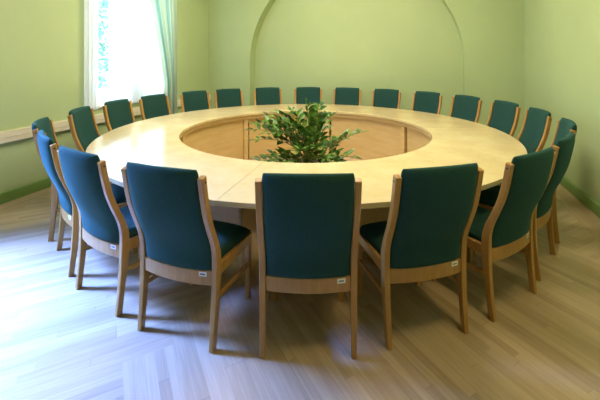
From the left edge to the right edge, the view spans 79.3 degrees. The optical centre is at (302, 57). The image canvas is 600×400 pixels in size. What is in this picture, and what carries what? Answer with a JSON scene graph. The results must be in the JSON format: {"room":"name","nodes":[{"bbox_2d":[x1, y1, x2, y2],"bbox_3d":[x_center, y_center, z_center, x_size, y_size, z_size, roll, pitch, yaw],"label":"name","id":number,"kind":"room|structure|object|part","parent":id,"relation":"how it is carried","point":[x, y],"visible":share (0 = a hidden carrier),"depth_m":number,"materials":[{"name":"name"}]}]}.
{"room":"conference room","nodes":[
{"label":"conference room","id":0,"kind":"room"},
{"bbox_2d":[0,0,208,192],"bbox_3d":[-4.075,-0.484,2.144,0.300,4.200,13.670,0,0,17],"label":"wall","id":1,"kind":"structure","parent":0,"point":[42,41],"depth_m":4.51,"materials":[{"name":"green paint"}]},
{"bbox_2d":[0,177,50,203],"bbox_3d":[-3.962,1.554,1.952,0.030,0.125,12.770,0,0,17],"label":"baseboard","id":2,"kind":"structure","parent":1,"relation":"attached to","point":[27,189],"depth_m":4.22,"materials":[{"name":"green paint"}]},
{"bbox_2d":[84,0,108,107],"bbox_3d":[-2.801,-0.504,5.927,0.180,2.460,1.870,0,0,17],"label":"window","id":3,"kind":"structure","parent":1,"relation":"in","point":[103,93],"depth_m":5.35,"materials":[{"name":"white paint"}]},
{"bbox_3d":[-2.970,-0.519,5.523,0.067,2.200,0.770,0,0,17],"label":"sash","id":4,"kind":"part","parent":3,"relation":"part of","materials":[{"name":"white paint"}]},
{"bbox_2d":[0,94,210,143],"bbox_3d":[-3.946,0.878,1.947,0.062,0.125,12.770,0,0,17],"label":"trim","id":5,"kind":"structure","parent":1,"relation":"attached to","point":[6,136],"depth_m":4.26,"materials":[{"name":"beige wood"}]},
{"bbox_3d":[-2.668,-1.822,5.859,0.194,0.052,2.300,0,0,17],"label":"curtain rod","id":6,"kind":"object","parent":1,"relation":"attached to","visible":0},
{"bbox_2d":[85,0,97,109],"bbox_3d":[-2.944,-0.526,5.042,0.032,2.515,0.225,0,0,17],"label":"sheer curtain","id":7,"kind":"object","parent":6,"relation":"hanging from","point":[91,6],"visible":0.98,"depth_m":5.03,"materials":[{"name":"white fabric"}]},
{"bbox_2d":[109,0,163,102],"bbox_3d":[-2.637,-0.526,6.034,0.038,2.515,1.487,0,0,17],"label":"window","id":8,"kind":"structure","parent":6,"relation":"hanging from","point":[135,68],"depth_m":5.81,"materials":[{"name":"white glass"}]},
{"bbox_2d":[150,0,176,113],"bbox_3d":[-2.462,-0.119,6.229,0.086,3.370,0.891,0,0,17],"label":"curtain","id":9,"kind":"object","parent":6,"relation":"hanging from","point":[164,12],"visible":0.79,"depth_m":6.42,"materials":[{"name":"green fabric"}]},
{"bbox_2d":[0,135,599,399],"bbox_3d":[-0.979,1.676,1.188,6.780,0.120,13.670,0,0,17],"label":"floor","id":10,"kind":"structure","parent":0,"point":[59,341],"depth_m":2.15,"materials":[{"name":"brown wood"}]},
{"bbox_2d":[31,117,112,241],"bbox_3d":[-2.175,1.097,3.483,0.665,1.038,0.546,0,0,-23],"label":"chair","id":11,"kind":"object","parent":10,"relation":"on","point":[45,124],"visible":0.35,"depth_m":3.19,"materials":[{"name":"teal fabric"}]},
{"bbox_3d":[-2.379,0.884,3.395,0.222,0.613,0.471,0,0,-23],"label":"backrest","id":12,"kind":"part","parent":11,"relation":"part of","materials":[{"name":"teal fabric"}]},
{"bbox_3d":[-2.252,1.117,3.176,0.192,0.998,0.042,0,0,-23],"label":"leg","id":13,"kind":"part","parent":11,"relation":"part of","materials":[{"name":"brown wood"}]},
{"bbox_3d":[-2.451,1.117,3.638,0.192,0.998,0.042,0,0,-23],"label":"leg","id":14,"kind":"part","parent":11,"relation":"part of","materials":[{"name":"brown wood"}]},
{"bbox_2d":[67,106,100,151],"bbox_3d":[-2.289,1.097,4.210,0.665,1.038,0.546,0,0,-7],"label":"chair","id":15,"kind":"object","parent":10,"relation":"on","point":[84,130],"visible":0.29,"depth_m":4.14,"materials":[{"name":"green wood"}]},
{"bbox_3d":[-2.449,1.117,3.937,0.192,0.998,0.042,0,0,-7],"label":"leg","id":16,"kind":"part","parent":15,"relation":"part of","materials":[{"name":"brown wood"}]},
{"bbox_3d":[-2.511,1.117,4.435,0.192,0.998,0.042,0,0,-7],"label":"leg","id":17,"kind":"part","parent":15,"relation":"part of","materials":[{"name":"brown wood"}]},
{"bbox_2d":[37,130,137,276],"bbox_3d":[-1.766,1.097,2.972,0.665,1.038,0.546,0,0,-42],"label":"chair","id":18,"kind":"object","parent":10,"relation":"on","point":[69,214],"visible":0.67,"depth_m":2.69,"materials":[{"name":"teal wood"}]},
{"bbox_3d":[-1.929,0.884,2.822,0.222,0.613,0.471,0,0,-42],"label":"backrest","id":19,"kind":"part","parent":18,"relation":"part of","materials":[{"name":"teal fabric"}]},
{"bbox_3d":[-2.076,1.117,3.028,0.192,0.998,0.042,0,0,-42],"label":"leg","id":20,"kind":"part","parent":18,"relation":"part of","materials":[{"name":"brown wood"}]},
{"bbox_3d":[-1.738,1.117,2.657,0.192,0.998,0.042,0,0,-42],"label":"leg","id":21,"kind":"part","parent":18,"relation":"part of","materials":[{"name":"brown wood"}]},
{"bbox_3d":[-1.872,1.230,2.875,0.050,0.083,0.464,0,0,-42],"label":"rail","id":22,"kind":"part","parent":18,"relation":"part of","materials":[{"name":"brown wood"}]},
{"bbox_3d":[-1.684,1.148,3.046,0.445,0.056,0.468,0,0,-42],"label":"seat","id":23,"kind":"part","parent":18,"relation":"part of","materials":[{"name":"teal fabric"}]},
{"bbox_3d":[-1.537,1.210,2.864,0.382,0.065,0.024,0,0,-43],"label":"rail","id":24,"kind":"part","parent":18,"relation":"part of","materials":[{"name":"brown wood"}]},
{"bbox_3d":[-1.390,1.397,3.009,0.039,0.438,0.040,0,0,-42],"label":"leg","id":25,"kind":"part","parent":18,"relation":"part of","materials":[{"name":"brown wood"}]},
{"bbox_2d":[57,145,139,316],"bbox_3d":[-1.277,1.097,2.538,0.546,1.038,0.665,0,0,33],"label":"chair","id":26,"kind":"object","parent":10,"relation":"on","point":[107,228],"visible":0.77,"depth_m":2.29,"materials":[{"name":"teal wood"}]},
{"bbox_3d":[-1.592,1.117,2.512,0.042,0.998,0.192,0,0,33],"label":"leg","id":27,"kind":"part","parent":26,"relation":"part of","materials":[{"name":"brown wood"}]},
{"bbox_3d":[-1.397,0.884,2.352,0.471,0.613,0.222,0,0,33],"label":"backrest","id":28,"kind":"part","parent":26,"relation":"part of","materials":[{"name":"teal fabric"}]},
{"bbox_3d":[-1.355,1.230,2.417,0.464,0.083,0.050,0,0,33],"label":"rail","id":29,"kind":"part","parent":26,"relation":"part of","materials":[{"name":"brown wood"}]},
{"bbox_3d":[-1.169,1.117,2.241,0.042,0.998,0.192,0,0,33],"label":"leg","id":30,"kind":"part","parent":26,"relation":"part of","materials":[{"name":"brown wood"}]},
{"bbox_3d":[-1.218,1.148,2.631,0.468,0.056,0.445,0,0,33],"label":"seat","id":31,"kind":"part","parent":26,"relation":"part of","materials":[{"name":"teal fabric"}]},
{"bbox_3d":[-1.028,1.210,2.493,0.024,0.065,0.383,0,0,32],"label":"rail","id":32,"kind":"part","parent":26,"relation":"part of","materials":[{"name":"brown wood"}]},
{"bbox_2d":[102,99,135,131],"bbox_3d":[-2.258,1.097,4.889,0.665,1.038,0.546,0,0,10],"label":"chair","id":33,"kind":"object","parent":10,"relation":"on","point":[117,113],"visible":0.27,"depth_m":4.91,"materials":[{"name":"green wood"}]},
{"bbox_3d":[-2.489,1.117,4.673,0.192,0.998,0.042,0,0,10],"label":"leg","id":34,"kind":"part","parent":33,"relation":"part of","materials":[{"name":"brown wood"}]},
{"bbox_3d":[-2.405,1.117,5.169,0.192,0.998,0.042,0,0,10],"label":"leg","id":35,"kind":"part","parent":33,"relation":"part of","materials":[{"name":"brown wood"}]},
{"bbox_2d":[139,94,170,119],"bbox_3d":[-2.072,1.097,5.522,0.665,1.038,0.546,0,0,26],"label":"chair","id":36,"kind":"object","parent":10,"relation":"on","point":[156,105],"visible":0.26,"depth_m":5.61,"materials":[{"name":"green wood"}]},
{"bbox_3d":[-2.354,1.117,5.379,0.192,0.998,0.042,0,0,26],"label":"leg","id":37,"kind":"part","parent":36,"relation":"part of","materials":[{"name":"brown wood"}]},
{"bbox_3d":[-2.135,1.117,5.831,0.192,0.998,0.042,0,0,26],"label":"leg","id":38,"kind":"part","parent":36,"relation":"part of","materials":[{"name":"brown wood"}]},
{"bbox_2d":[121,162,251,353],"bbox_3d":[-0.678,1.097,2.225,0.546,1.038,0.665,0,0,19],"label":"chair","id":39,"kind":"object","parent":10,"relation":"on","point":[169,207],"visible":1,"depth_m":2.00,"materials":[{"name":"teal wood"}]},
{"bbox_3d":[-0.978,1.117,2.126,0.042,0.998,0.192,0,0,19],"label":"leg","id":40,"kind":"part","parent":39,"relation":"part of","materials":[{"name":"brown wood"}]},
{"bbox_3d":[-0.750,0.884,2.016,0.471,0.613,0.222,0,0,19],"label":"backrest","id":41,"kind":"part","parent":39,"relation":"part of","materials":[{"name":"teal fabric"}]},
{"bbox_3d":[-0.725,1.230,2.089,0.464,0.083,0.050,0,0,19],"label":"rail","id":42,"kind":"part","parent":39,"relation":"part of","materials":[{"name":"brown wood"}]},
{"bbox_3d":[-0.503,1.117,1.962,0.042,0.998,0.192,0,0,19],"label":"leg","id":43,"kind":"part","parent":39,"relation":"part of","materials":[{"name":"brown wood"}]},
{"bbox_3d":[-0.642,1.148,2.329,0.468,0.056,0.445,0,0,19],"label":"seat","id":44,"kind":"part","parent":39,"relation":"part of","materials":[{"name":"teal fabric"}]},
{"bbox_3d":[-0.425,1.210,2.240,0.024,0.065,0.382,0,0,19],"label":"rail","id":45,"kind":"part","parent":39,"relation":"part of","materials":[{"name":"brown wood"}]},
{"bbox_3d":[-0.366,1.397,2.438,0.040,0.438,0.039,0,0,19],"label":"leg","id":46,"kind":"part","parent":39,"relation":"part of","materials":[{"name":"brown wood"}]},
{"bbox_2d":[180,90,210,112],"bbox_3d":[-1.676,1.097,6.101,0.665,1.038,0.546,0,0,43],"label":"chair","id":47,"kind":"object","parent":10,"relation":"on","point":[190,100],"visible":0.27,"depth_m":6.26,"materials":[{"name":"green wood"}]},
{"bbox_3d":[-1.988,1.117,6.048,0.192,0.998,0.042,0,0,43],"label":"leg","id":48,"kind":"part","parent":47,"relation":"part of","materials":[{"name":"brown wood"}]},
{"bbox_3d":[-1.645,1.117,6.415,0.192,0.998,0.042,0,0,43],"label":"leg","id":49,"kind":"part","parent":47,"relation":"part of","materials":[{"name":"brown wood"}]},
{"bbox_2d":[214,88,248,134],"bbox_3d":[-1.235,1.097,6.499,0.546,1.038,0.665,0,0,-32],"label":"chair","id":50,"kind":"object","parent":10,"relation":"on","point":[223,98],"visible":0.38,"depth_m":6.70,"materials":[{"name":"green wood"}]},
{"bbox_3d":[-1.550,1.117,6.526,0.042,0.998,0.192,0,0,-32],"label":"leg","id":51,"kind":"part","parent":50,"relation":"part of","materials":[{"name":"brown wood"}]},
{"bbox_3d":[-1.353,0.884,6.686,0.471,0.613,0.222,0,0,-32],"label":"backrest","id":52,"kind":"part","parent":50,"relation":"part of","materials":[{"name":"teal fabric"}]},
{"bbox_3d":[-1.125,1.117,6.795,0.042,0.998,0.192,0,0,-32],"label":"leg","id":53,"kind":"part","parent":50,"relation":"part of","materials":[{"name":"brown wood"}]},
{"bbox_2d":[254,87,281,104],"bbox_3d":[-0.607,1.097,6.773,0.546,1.038,0.665,0,0,-16],"label":"chair","id":54,"kind":"object","parent":10,"relation":"on","point":[264,95],"visible":0.34,"depth_m":7.01,"materials":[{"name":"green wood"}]},
{"bbox_3d":[-0.901,1.117,6.889,0.042,0.998,0.192,0,0,-16],"label":"leg","id":55,"kind":"part","parent":54,"relation":"part of","materials":[{"name":"brown wood"}]},
{"bbox_2d":[241,98,366,162],"bbox_3d":[0.023,1.058,4.489,1.597,1.117,0.994,0,0,0],"label":"potted plant","id":56,"kind":"object","parent":10,"relation":"on","point":[311,143],"visible":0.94,"depth_m":4.43,"materials":[{"name":"green plant"}]},
{"bbox_2d":[86,104,527,284],"bbox_3d":[0.034,1.246,4.501,4.692,0.740,4.692,0,0,14],"label":"conference table","id":57,"kind":"object","parent":10,"relation":"on","point":[210,142],"visible":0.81,"depth_m":3.70,"materials":[{"name":"brown wood"}]},
{"bbox_3d":[-1.281,1.262,5.194,0.153,0.700,1.280,0,0,28],"label":"modesty panel","id":58,"kind":"part","parent":57,"relation":"part of","materials":[{"name":"brown wood"}]},
{"bbox_3d":[-0.347,1.179,3.070,1.280,0.534,0.164,0,0,14],"label":"modesty panel","id":59,"kind":"part","parent":57,"relation":"part of","materials":[{"name":"brown wood"}]},
{"bbox_3d":[-0.906,1.264,5.727,0.072,0.704,0.056,0,0,-37],"label":"post","id":60,"kind":"part","parent":57,"relation":"part of","materials":[{"name":"brown wood"}]},
{"bbox_3d":[-0.244,1.262,5.961,1.280,0.700,0.153,0,0,-11],"label":"modesty panel","id":61,"kind":"part","parent":57,"relation":"part of","materials":[{"name":"brown wood"}]},
{"bbox_3d":[0.407,1.264,6.000,0.072,0.704,0.056,0,0,14],"label":"post","id":62,"kind":"part","parent":57,"relation":"part of","materials":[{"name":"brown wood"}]},
{"bbox_3d":[1.002,1.262,5.628,1.280,0.700,0.153,0,0,41],"label":"modesty panel","id":63,"kind":"part","parent":57,"relation":"part of","materials":[{"name":"brown wood"}]},
{"bbox_3d":[0.918,1.262,3.306,1.280,0.700,0.153,0,0,-36],"label":"modesty panel","id":64,"kind":"part","parent":57,"relation":"part of","materials":[{"name":"brown wood"}]},
{"bbox_3d":[1.439,1.264,5.144,0.056,0.704,0.072,0,0,-25],"label":"post","id":65,"kind":"part","parent":57,"relation":"part of","materials":[{"name":"brown wood"}]},
{"bbox_3d":[1.519,1.262,4.447,0.153,0.700,1.280,0,0,2],"label":"modesty panel","id":66,"kind":"part","parent":57,"relation":"part of","materials":[{"name":"brown wood"}]},
{"bbox_2d":[294,87,321,103],"bbox_3d":[0.101,1.097,6.863,0.546,1.038,0.665,0,0,2],"label":"chair","id":67,"kind":"object","parent":10,"relation":"on","point":[313,94],"visible":0.31,"depth_m":7.10,"materials":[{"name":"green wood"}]},
{"bbox_3d":[-0.144,1.117,7.061,0.042,0.998,0.192,0,0,2],"label":"leg","id":68,"kind":"part","parent":67,"relation":"part of","materials":[{"name":"brown wood"}]},
{"bbox_2d":[255,173,361,358],"bbox_3d":[0.030,1.097,2.114,0.546,1.038,0.665,0,0,0],"label":"chair","id":69,"kind":"object","parent":10,"relation":"on","point":[308,225],"visible":1,"depth_m":1.88,"materials":[{"name":"teal fabric"}]},
{"bbox_3d":[-0.222,1.117,1.924,0.042,0.998,0.192,0,0,0],"label":"leg","id":70,"kind":"part","parent":69,"relation":"part of","materials":[{"name":"brown wood"}]},
{"bbox_3d":[-0.193,1.397,2.419,0.040,0.438,0.039,0,0,0],"label":"leg","id":71,"kind":"part","parent":69,"relation":"part of","materials":[{"name":"brown wood"}]},
{"bbox_3d":[0.029,0.884,1.893,0.471,0.613,0.222,0,0,0],"label":"backrest","id":72,"kind":"part","parent":69,"relation":"part of","materials":[{"name":"teal fabric"}]},
{"bbox_3d":[0.029,1.230,1.970,0.464,0.083,0.050,0,0,0],"label":"rail","id":73,"kind":"part","parent":69,"relation":"part of","materials":[{"name":"brown wood"}]},
{"bbox_3d":[0.258,1.397,2.416,0.040,0.438,0.039,0,0,0],"label":"leg","id":74,"kind":"part","parent":69,"relation":"part of","materials":[{"name":"brown wood"}]},
{"bbox_3d":[0.280,1.117,1.921,0.042,0.998,0.192,0,0,0],"label":"leg","id":75,"kind":"part","parent":69,"relation":"part of","materials":[{"name":"brown wood"}]},
{"bbox_2d":[330,87,360,132],"bbox_3d":[0.777,1.097,6.749,0.546,1.038,0.665,0,0,18],"label":"chair","id":76,"kind":"object","parent":10,"relation":"on","point":[341,95],"visible":0.31,"depth_m":6.98,"materials":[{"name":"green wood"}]},
{"bbox_3d":[0.599,1.117,7.010,0.042,0.998,0.192,0,0,18],"label":"leg","id":77,"kind":"part","parent":76,"relation":"part of","materials":[{"name":"brown wood"}]},
{"bbox_3d":[0.847,0.884,6.959,0.471,0.613,0.222,0,0,18],"label":"backrest","id":78,"kind":"part","parent":76,"relation":"part of","materials":[{"name":"teal fabric"}]},
{"bbox_3d":[1.076,1.117,6.852,0.042,0.998,0.192,0,0,18],"label":"leg","id":79,"kind":"part","parent":76,"relation":"part of","materials":[{"name":"brown wood"}]},
{"bbox_2d":[371,89,400,108],"bbox_3d":[1.389,1.097,6.450,0.546,1.038,0.665,0,0,35],"label":"chair","id":80,"kind":"object","parent":10,"relation":"on","point":[387,98],"visible":0.24,"depth_m":6.65,"materials":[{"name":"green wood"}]},
{"bbox_3d":[1.292,1.117,6.750,0.042,0.998,0.192,0,0,35],"label":"leg","id":81,"kind":"part","parent":80,"relation":"part of","materials":[{"name":"brown wood"}]},
{"bbox_3d":[1.705,1.117,6.464,0.042,0.998,0.192,0,0,35],"label":"leg","id":82,"kind":"part","parent":80,"relation":"part of","materials":[{"name":"brown wood"}]},
{"bbox_2d":[357,163,483,350],"bbox_3d":[0.679,1.097,2.229,0.546,1.038,0.665,0,0,-14],"label":"chair","id":83,"kind":"object","parent":10,"relation":"on","point":[424,235],"visible":0.99,"depth_m":2.02,"materials":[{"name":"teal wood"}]},
{"bbox_3d":[0.386,1.397,2.467,0.040,0.438,0.039,0,0,-14],"label":"leg","id":84,"kind":"part","parent":83,"relation":"part of","materials":[{"name":"brown wood"}]},
{"bbox_3d":[0.428,1.210,2.265,0.024,0.065,0.382,0,0,-14],"label":"rail","id":85,"kind":"part","parent":83,"relation":"part of","materials":[{"name":"brown wood"}]},
{"bbox_3d":[0.652,1.148,2.336,0.468,0.056,0.445,0,0,-14],"label":"seat","id":86,"kind":"part","parent":83,"relation":"part of","materials":[{"name":"teal fabric"}]},
{"bbox_3d":[0.482,1.117,1.981,0.042,0.998,0.192,0,0,-14],"label":"leg","id":87,"kind":"part","parent":83,"relation":"part of","materials":[{"name":"brown wood"}]},
{"bbox_3d":[0.714,1.230,2.090,0.464,0.083,0.050,0,0,-14],"label":"rail","id":88,"kind":"part","parent":83,"relation":"part of","materials":[{"name":"brown wood"}]},
{"bbox_3d":[0.733,0.884,2.014,0.471,0.613,0.222,0,0,-14],"label":"backrest","id":89,"kind":"part","parent":83,"relation":"part of","materials":[{"name":"teal fabric"}]},
{"bbox_3d":[0.969,1.117,2.105,0.042,0.998,0.192,0,0,-14],"label":"leg","id":90,"kind":"part","parent":83,"relation":"part of","materials":[{"name":"brown wood"}]},
{"bbox_2d":[411,91,442,114],"bbox_3d":[1.907,1.097,5.986,0.665,1.038,0.546,0,0,-38],"label":"chair","id":91,"kind":"object","parent":10,"relation":"on","point":[422,101],"visible":0.29,"depth_m":6.13,"materials":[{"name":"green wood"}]},
{"bbox_3d":[1.902,1.117,6.302,0.192,0.998,0.042,0,0,-38],"label":"leg","id":92,"kind":"part","parent":91,"relation":"part of","materials":[{"name":"brown wood"}]},
{"bbox_3d":[2.214,1.117,5.908,0.192,0.998,0.042,0,0,-38],"label":"leg","id":93,"kind":"part","parent":91,"relation":"part of","materials":[{"name":"brown wood"}]},
{"bbox_2d":[449,95,481,122],"bbox_3d":[2.248,1.097,5.414,0.665,1.038,0.546,0,0,-22],"label":"chair","id":94,"kind":"object","parent":10,"relation":"on","point":[465,107],"visible":0.3,"depth_m":5.49,"materials":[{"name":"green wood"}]},
{"bbox_3d":[2.329,1.117,5.719,0.192,0.998,0.042,0,0,-22],"label":"leg","id":95,"kind":"part","parent":94,"relation":"part of","materials":[{"name":"brown wood"}]},
{"bbox_3d":[2.521,1.117,5.255,0.192,0.998,0.042,0,0,-22],"label":"leg","id":96,"kind":"part","parent":94,"relation":"part of","materials":[{"name":"brown wood"}]},
{"bbox_2d":[432,147,555,321],"bbox_3d":[1.294,1.097,2.495,0.546,1.038,0.665,0,0,-32],"label":"chair","id":97,"kind":"object","parent":10,"relation":"on","point":[504,231],"visible":0.85,"depth_m":2.25,"materials":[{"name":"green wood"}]},
{"bbox_3d":[1.325,1.397,2.872,0.040,0.438,0.039,0,0,-32],"label":"leg","id":98,"kind":"part","parent":97,"relation":"part of","materials":[{"name":"brown wood"}]},
{"bbox_3d":[1.044,1.210,2.454,0.024,0.065,0.383,0,0,-31],"label":"rail","id":99,"kind":"part","parent":97,"relation":"part of","materials":[{"name":"brown wood"}]},
{"bbox_3d":[1.236,1.148,2.589,0.468,0.056,0.445,0,0,-32],"label":"seat","id":100,"kind":"part","parent":97,"relation":"part of","materials":[{"name":"teal fabric"}]},
{"bbox_3d":[1.182,1.117,2.200,0.042,0.998,0.192,0,0,-32],"label":"leg","id":101,"kind":"part","parent":97,"relation":"part of","materials":[{"name":"brown wood"}]},
{"bbox_3d":[1.370,1.230,2.373,0.464,0.083,0.050,0,0,-32],"label":"rail","id":102,"kind":"part","parent":97,"relation":"part of","materials":[{"name":"brown wood"}]},
{"bbox_3d":[1.411,0.884,2.307,0.471,0.613,0.222,0,0,-32],"label":"backrest","id":103,"kind":"part","parent":97,"relation":"part of","materials":[{"name":"teal fabric"}]},
{"bbox_3d":[1.609,1.117,2.465,0.042,0.998,0.192,0,0,-32],"label":"leg","id":104,"kind":"part","parent":97,"relation":"part of","materials":[{"name":"brown wood"}]},
{"bbox_2d":[486,100,520,136],"bbox_3d":[2.413,1.097,4.763,0.665,1.038,0.546,0,0,-6],"label":"chair","id":105,"kind":"object","parent":10,"relation":"on","point":[503,115],"visible":0.33,"depth_m":4.76,"materials":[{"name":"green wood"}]},
{"bbox_3d":[2.576,1.117,5.034,0.192,0.998,0.042,0,0,-6],"label":"leg","id":106,"kind":"part","parent":105,"relation":"part of","materials":[{"name":"brown wood"}]},
{"bbox_3d":[2.631,1.117,4.534,0.192,0.998,0.042,0,0,-6],"label":"leg","id":107,"kind":"part","parent":105,"relation":"part of","materials":[{"name":"brown wood"}]},
{"bbox_2d":[473,131,574,281],"bbox_3d":[1.772,1.097,2.916,0.546,1.038,0.665,0,0,-45],"label":"chair","id":108,"kind":"object","parent":10,"relation":"on","point":[563,148],"visible":0.62,"depth_m":2.66,"materials":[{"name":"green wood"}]},
{"bbox_3d":[1.537,1.210,2.821,0.024,0.065,0.383,0,0,-44],"label":"rail","id":109,"kind":"part","parent":108,"relation":"part of","materials":[{"name":"brown wood"}]},
{"bbox_3d":[1.694,1.148,2.995,0.468,0.056,0.445,0,0,-45],"label":"seat","id":110,"kind":"part","parent":108,"relation":"part of","materials":[{"name":"teal fabric"}]},
{"bbox_3d":[1.873,1.230,2.814,0.464,0.083,0.050,0,0,-45],"label":"rail","id":111,"kind":"part","parent":108,"relation":"part of","materials":[{"name":"brown wood"}]},
{"bbox_3d":[1.728,1.117,2.603,0.042,0.998,0.192,0,0,-45],"label":"leg","id":112,"kind":"part","parent":108,"relation":"part of","materials":[{"name":"brown wood"}]},
{"bbox_3d":[2.085,1.117,2.957,0.042,0.998,0.192,0,0,-45],"label":"leg","id":113,"kind":"part","parent":108,"relation":"part of","materials":[{"name":"brown wood"}]},
{"bbox_3d":[1.927,0.884,2.759,0.471,0.613,0.222,0,0,-45],"label":"backrest","id":114,"kind":"part","parent":108,"relation":"part of","materials":[{"name":"teal fabric"}]},
{"bbox_2d":[517,107,551,153],"bbox_3d":[2.382,1.097,4.113,0.665,1.038,0.546,0,0,9],"label":"chair","id":115,"kind":"object","parent":10,"relation":"on","point":[533,135],"visible":0.32,"depth_m":4.05,"materials":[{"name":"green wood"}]},
{"bbox_3d":[2.612,1.117,4.330,0.192,0.998,0.042,0,0,9],"label":"leg","id":116,"kind":"part","parent":115,"relation":"part of","materials":[{"name":"brown wood"}]},
{"bbox_3d":[2.530,1.117,3.834,0.192,0.998,0.042,0,0,9],"label":"leg","id":117,"kind":"part","parent":115,"relation":"part of","materials":[{"name":"brown wood"}]},
{"bbox_2d":[498,117,576,242],"bbox_3d":[2.188,1.097,3.456,0.665,1.038,0.546,0,0,25],"label":"chair","id":118,"kind":"object","parent":10,"relation":"on","point":[564,126],"visible":0.2,"depth_m":3.22,"materials":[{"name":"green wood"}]},
{"bbox_3d":[2.469,1.117,3.601,0.192,0.998,0.042,0,0,25],"label":"leg","id":119,"kind":"part","parent":118,"relation":"part of","materials":[{"name":"brown wood"}]},
{"bbox_3d":[2.253,1.117,3.147,0.192,0.998,0.042,0,0,25],"label":"leg","id":120,"kind":"part","parent":118,"relation":"part of","materials":[{"name":"brown wood"}]},
{"bbox_3d":[2.388,0.884,3.361,0.222,0.613,0.471,0,0,25],"label":"backrest","id":121,"kind":"part","parent":118,"relation":"part of","materials":[{"name":"teal fabric"}]},
{"bbox_2d":[209,0,523,138],"bbox_3d":[1.087,-0.484,7.368,6.480,4.200,0.560,0,0,17],"label":"wall","id":122,"kind":"structure","parent":0,"point":[449,48],"depth_m":7.26,"materials":[{"name":"green paint"}]},
{"bbox_2d":[524,0,599,203],"bbox_3d":[2.028,-0.484,-0.056,0.300,4.200,13.070,0,0,17],"label":"wall","id":123,"kind":"structure","parent":0,"point":[562,37],"depth_m":4.39,"materials":[{"name":"green paint"}]},
{"bbox_2d":[560,177,599,217],"bbox_3d":[1.914,1.554,0.136,0.030,0.125,12.770,0,0,17],"label":"baseboard","id":124,"kind":"structure","parent":123,"relation":"attached to","point":[573,189],"depth_m":4.03,"materials":[{"name":"green paint"}]},
{"label":"outside","id":125,"kind":"structure","parent":0,"visible":0},
{"bbox_2d":[99,83,108,87],"bbox_3d":[-10.919,2.066,12.072,18.600,0.100,36.000,0,0,17],"label":"ground","id":126,"kind":"structure","parent":125,"point":[103,84],"depth_m":26.27,"materials":[{"name":"white"}]},
{"bbox_2d":[98,0,108,88],"bbox_3d":[-6.174,-0.662,9.568,2.534,5.365,2.571,0,0,17],"label":"tree","id":127,"kind":"object","parent":126,"relation":"on","point":[102,4],"visible":0.08,"depth_m":9.72,"materials":[{"name":"green plant"}]}
]}

